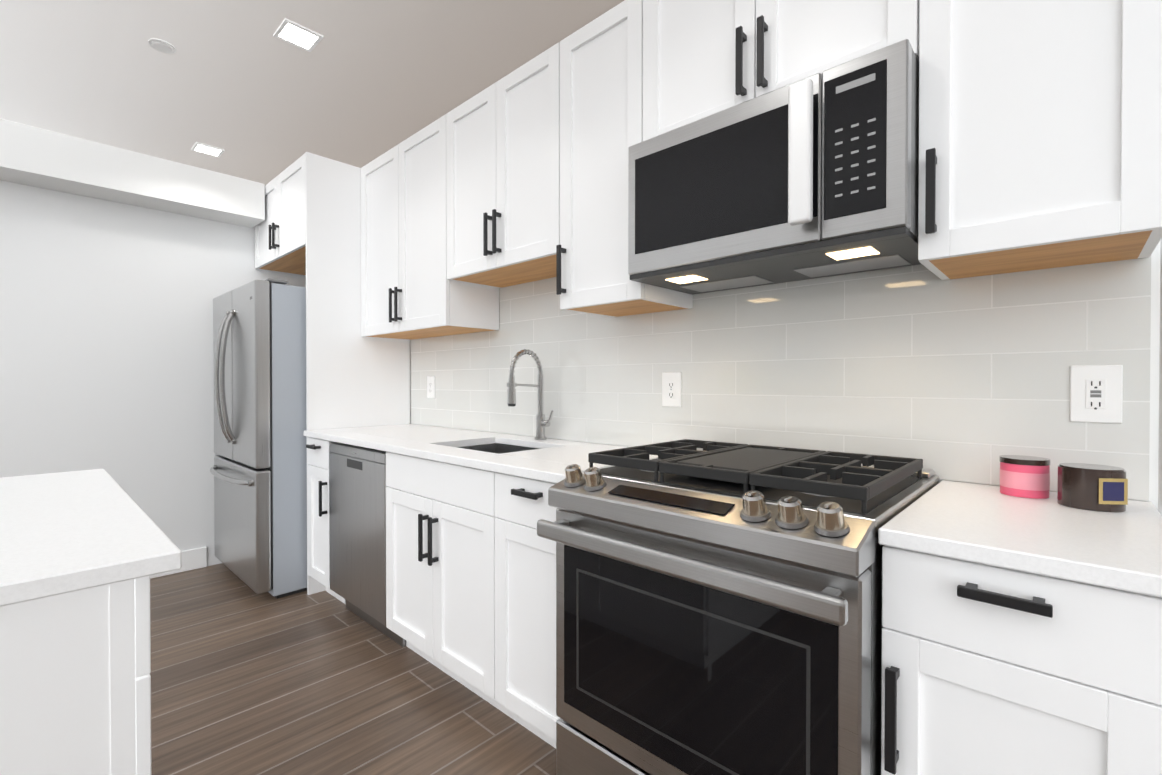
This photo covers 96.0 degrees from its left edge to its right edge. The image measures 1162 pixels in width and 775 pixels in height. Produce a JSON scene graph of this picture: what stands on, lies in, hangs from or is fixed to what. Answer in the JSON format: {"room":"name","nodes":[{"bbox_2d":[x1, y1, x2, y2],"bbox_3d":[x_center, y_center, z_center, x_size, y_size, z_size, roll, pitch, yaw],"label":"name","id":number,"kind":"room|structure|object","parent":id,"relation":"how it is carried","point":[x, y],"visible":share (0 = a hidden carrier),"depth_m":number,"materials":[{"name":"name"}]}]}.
{"room":"kitchen","nodes":[
{"label":"kitchen","id":0,"kind":"room"},
{"bbox_2d":[0,180,305,565],"bbox_3d":[-3.528,-0.069,2.205,0.100,2.450,5.000,0,1,43],"label":"wall","id":1,"kind":"structure","parent":0,"point":[106,335],"depth_m":3.03,"materials":[{"name":"white paint"}]},
{"bbox_2d":[150,547,206,578],"bbox_3d":[-3.792,1.094,1.848,0.016,0.130,4.099,0,1,43],"label":"baseboard","id":2,"kind":"structure","parent":1,"relation":"attached to","point":[195,558],"depth_m":3.28,"materials":[{"name":"white paint"}]},
{"bbox_2d":[0,0,623,184],"bbox_3d":[-0.808,-1.303,-0.284,7.460,0.060,5.100,0,1,43],"label":"ceiling","id":3,"kind":"structure","parent":0,"point":[362,83],"depth_m":2.13,"materials":[{"name":"paint"}]},
{"bbox_2d":[0,119,264,227],"bbox_3d":[-3.612,-1.176,1.843,0.260,0.230,4.367,0,1,43],"label":"soffit","id":4,"kind":"structure","parent":3,"relation":"attached to","point":[40,158],"depth_m":2.87,"materials":[{"name":"white paint"}]},
{"bbox_2d":[148,38,175,53],"bbox_3d":[-1.582,-1.287,1.976,0.084,0.009,0.084,0,1,43],"label":"sprinkler head","id":5,"kind":"object","parent":3,"relation":"attached to","point":[162,46],"visible":1,"depth_m":1.97},
{"bbox_2d":[191,142,224,157],"bbox_3d":[-2.035,-1.296,2.853,0.128,0.006,0.128,0,1,43],"label":"recessed light","id":6,"kind":"object","parent":3,"relation":"in","point":[207,149],"visible":0.96,"depth_m":2.85,"materials":[{"name":"white paint"}]},
{"bbox_2d":[273,18,323,51],"bbox_3d":[-1.035,-1.288,1.916,0.128,0.006,0.128,0,1,43],"label":"recessed light","id":7,"kind":"object","parent":3,"relation":"in","point":[297,35],"visible":1,"depth_m":1.91,"materials":[{"name":"white paint"}]},
{"bbox_2d":[150,563,555,774],"bbox_3d":[-0.808,1.207,-0.263,7.460,0.060,5.100,0,1,43],"label":"floor","id":8,"kind":"structure","parent":0,"point":[246,679],"depth_m":1.94,"materials":[{"name":"wood-look porcelain tile"},{"name":"light grout"}]},
{"bbox_2d":[0,577,150,774],"bbox_3d":[-1.527,0.727,0.691,1.097,0.883,1.355,0,1,43],"label":"kitchen island","id":9,"kind":"object","parent":8,"relation":"on","point":[75,678],"depth_m":0.75,"materials":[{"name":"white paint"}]},
{"bbox_2d":[0,469,181,608],"bbox_3d":[-1.525,0.270,0.689,1.146,0.030,1.420,0,1,43],"label":"island countertop","id":10,"kind":"structure","parent":9,"relation":"on","point":[62,534],"depth_m":0.87,"materials":[{"name":"white stone"}]},
{"bbox_2d":[210,278,306,598],"bbox_3d":[-1.771,0.279,3.324,0.890,1.734,0.910,0,1,43],"label":"refrigerator","id":11,"kind":"object","parent":8,"relation":"on","point":[258,470],"visible":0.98,"depth_m":2.87,"materials":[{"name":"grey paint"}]},
{"bbox_2d":[306,437,344,603],"bbox_3d":[-1.203,0.708,2.994,0.301,0.882,0.656,0,1,43],"label":"base cabinet","id":12,"kind":"object","parent":8,"relation":"on","point":[318,535],"visible":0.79,"depth_m":2.79,"materials":[{"name":"white paint"}]},
{"bbox_2d":[305,152,409,594],"bbox_3d":[-1.306,-0.075,3.114,0.019,2.447,0.613,0,1,43],"label":"panel","id":13,"kind":"object","parent":8,"relation":"on","point":[354,378],"visible":0.58,"depth_m":3.01,"materials":[{"name":"white paint"}]},
{"bbox_2d":[329,442,405,646],"bbox_3d":[-0.857,0.715,2.695,0.604,0.874,0.620,0,1,43],"label":"dishwasher","id":14,"kind":"object","parent":8,"relation":"on","point":[357,504],"visible":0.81,"depth_m":2.44,"materials":[{"name":"grey metal"}]},
{"bbox_2d":[386,452,516,720],"bbox_3d":[-0.369,0.715,2.213,0.760,0.882,0.656,0,1,43],"label":"base cabinet","id":15,"kind":"object","parent":8,"relation":"on","point":[440,565],"visible":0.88,"depth_m":1.96,"materials":[{"name":"white paint"}]},
{"bbox_2d":[304,424,1161,597],"bbox_3d":[-0.136,0.259,2.006,3.204,0.030,0.638,0,1,43],"label":"countertop","id":16,"kind":"structure","parent":15,"relation":"on","point":[1050,536],"depth_m":0.99,"materials":[{"name":"white stone"}]},
{"bbox_2d":[457,443,537,453],"bbox_3d":[-0.357,0.422,2.231,0.540,0.298,0.405,0,1,43],"label":"sink basin","id":17,"kind":"object","parent":16,"relation":"in","point":[498,448],"visible":0.08,"depth_m":2.47,"materials":[{"name":"silver metal"}]},
{"bbox_2d":[507,349,552,439],"bbox_3d":[-0.215,0.034,2.324,0.132,0.412,0.220,0,1,43],"label":"faucet","id":18,"kind":"object","parent":16,"relation":"on","point":[542,423],"visible":1,"depth_m":2.38,"materials":[{"name":"silver metal"}]},
{"bbox_2d":[999,455,1050,498],"bbox_3d":[1.033,0.206,1.218,0.091,0.086,0.091,0,1,43],"label":"candle","id":19,"kind":"object","parent":16,"relation":"on","point":[1024,476],"visible":1,"depth_m":1.19,"materials":[{"name":"pink wax"}]},
{"bbox_2d":[1057,463,1127,511],"bbox_3d":[1.073,0.208,1.101,0.104,0.084,0.110,0,1,43],"label":"candle","id":20,"kind":"object","parent":16,"relation":"on","point":[1094,487],"visible":1,"depth_m":1.07,"materials":[{"name":"brown wax"}]},
{"bbox_2d":[495,472,559,747],"bbox_3d":[0.048,0.718,1.823,0.378,0.882,0.656,0,1,43],"label":"base cabinet","id":21,"kind":"object","parent":8,"relation":"on","point":[525,623],"visible":0.4,"depth_m":1.65,"materials":[{"name":"white paint"}]},
{"bbox_2d":[537,439,938,774],"bbox_3d":[0.421,0.674,1.384,0.756,0.978,0.782,0,1,43],"label":"range","id":22,"kind":"object","parent":8,"relation":"on","point":[718,608],"visible":1,"depth_m":1.11,"materials":[{"name":"silver metal"}]},
{"bbox_2d":[881,545,1161,774],"bbox_3d":[0.888,0.725,1.036,0.390,0.882,0.656,0,1,43],"label":"base cabinet","id":23,"kind":"object","parent":8,"relation":"on","point":[990,670],"visible":0.9,"depth_m":0.83,"materials":[{"name":"white paint"}]},
{"bbox_2d":[410,241,1159,509],"bbox_3d":[0.901,-0.064,1.551,7.460,2.450,0.100,0,1,43],"label":"wall","id":24,"kind":"structure","parent":0,"point":[1154,377],"depth_m":1.15,"materials":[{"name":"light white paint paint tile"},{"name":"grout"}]},
{"bbox_2d":[255,154,305,275],"bbox_3d":[-1.665,-1.050,3.415,0.923,0.502,0.651,0,1,43],"label":"upper cabinet","id":25,"kind":"object","parent":24,"relation":"attached to","point":[280,237],"visible":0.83,"depth_m":3.17,"materials":[{"name":"white paint"}]},
{"bbox_2d":[361,114,498,339],"bbox_3d":[-0.876,-0.798,2.884,0.911,0.997,0.352,0,1,43],"label":"upper cabinet","id":26,"kind":"object","parent":24,"relation":"attached to","point":[409,291],"visible":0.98,"depth_m":2.71,"materials":[{"name":"white paint"}]},
{"bbox_2d":[446,42,559,287],"bbox_3d":[-0.265,-0.901,2.310,0.760,0.782,0.352,0,1,43],"label":"upper cabinet","id":27,"kind":"object","parent":24,"relation":"attached to","point":[503,175],"visible":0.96,"depth_m":2.17,"materials":[{"name":"white paint"}]},
{"bbox_2d":[556,0,692,316],"bbox_3d":[0.152,-0.790,1.921,0.379,0.997,0.352,0,1,43],"label":"upper cabinet","id":28,"kind":"object","parent":24,"relation":"attached to","point":[601,94],"visible":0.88,"depth_m":1.83,"materials":[{"name":"white paint"}]},
{"bbox_2d":[410,256,1150,500],"bbox_3d":[0.084,-0.259,2.241,3.199,1.000,0.008,0,1,43],"label":"backsplash","id":29,"kind":"structure","parent":24,"relation":"attached to","point":[964,379],"depth_m":1.57,"materials":[{"name":"tile"}]},
{"bbox_2d":[427,376,434,397],"bbox_3d":[-0.907,-0.002,3.161,0.086,0.132,0.007,0,1,43],"label":"electrical outlet","id":30,"kind":"object","parent":29,"relation":"attached to","point":[430,386],"visible":1,"depth_m":3.16,"materials":[{"name":"white plastic"}]},
{"bbox_2d":[662,372,681,406],"bbox_3d":[0.344,0.008,1.989,0.086,0.132,0.007,0,1,43],"label":"electrical outlet","id":31,"kind":"object","parent":29,"relation":"attached to","point":[671,388],"visible":1,"depth_m":1.99,"materials":[{"name":"white plastic"}]},
{"bbox_2d":[1070,365,1122,422],"bbox_3d":[1.184,0.015,1.202,0.086,0.132,0.007,0,1,43],"label":"outlet","id":32,"kind":"object","parent":29,"relation":"attached to","point":[1096,393],"visible":1,"depth_m":1.20,"materials":[{"name":"white plastic"}]},
{"bbox_2d":[643,0,919,140],"bbox_3d":[0.569,-1.019,1.528,0.760,0.532,0.352,0,1,43],"label":"upper cabinet","id":33,"kind":"object","parent":24,"relation":"attached to","point":[703,58],"visible":0.67,"depth_m":1.44,"materials":[{"name":"white paint"}]},
{"bbox_2d":[628,39,920,294],"bbox_3d":[0.535,-0.541,1.496,0.756,0.417,0.451,0,1,43],"label":"microwave","id":34,"kind":"object","parent":33,"relation":"attached to","point":[814,176],"visible":0.96,"depth_m":1.31,"materials":[{"name":"grey metal"}]},
{"bbox_2d":[918,0,1161,279],"bbox_3d":[0.986,-0.783,1.140,0.377,0.997,0.352,0,1,43],"label":"upper cabinet","id":35,"kind":"object","parent":24,"relation":"attached to","point":[1040,134],"visible":1,"depth_m":1.05,"materials":[{"name":"white paint"}]},
{"bbox_2d":[1158,238,1161,515],"bbox_3d":[1.239,-0.056,0.687,0.586,2.450,0.700,0,1,43],"label":"wall","id":36,"kind":"structure","parent":0,"point":[1160,442],"depth_m":1.13,"materials":[{"name":"white paint"}]}
]}

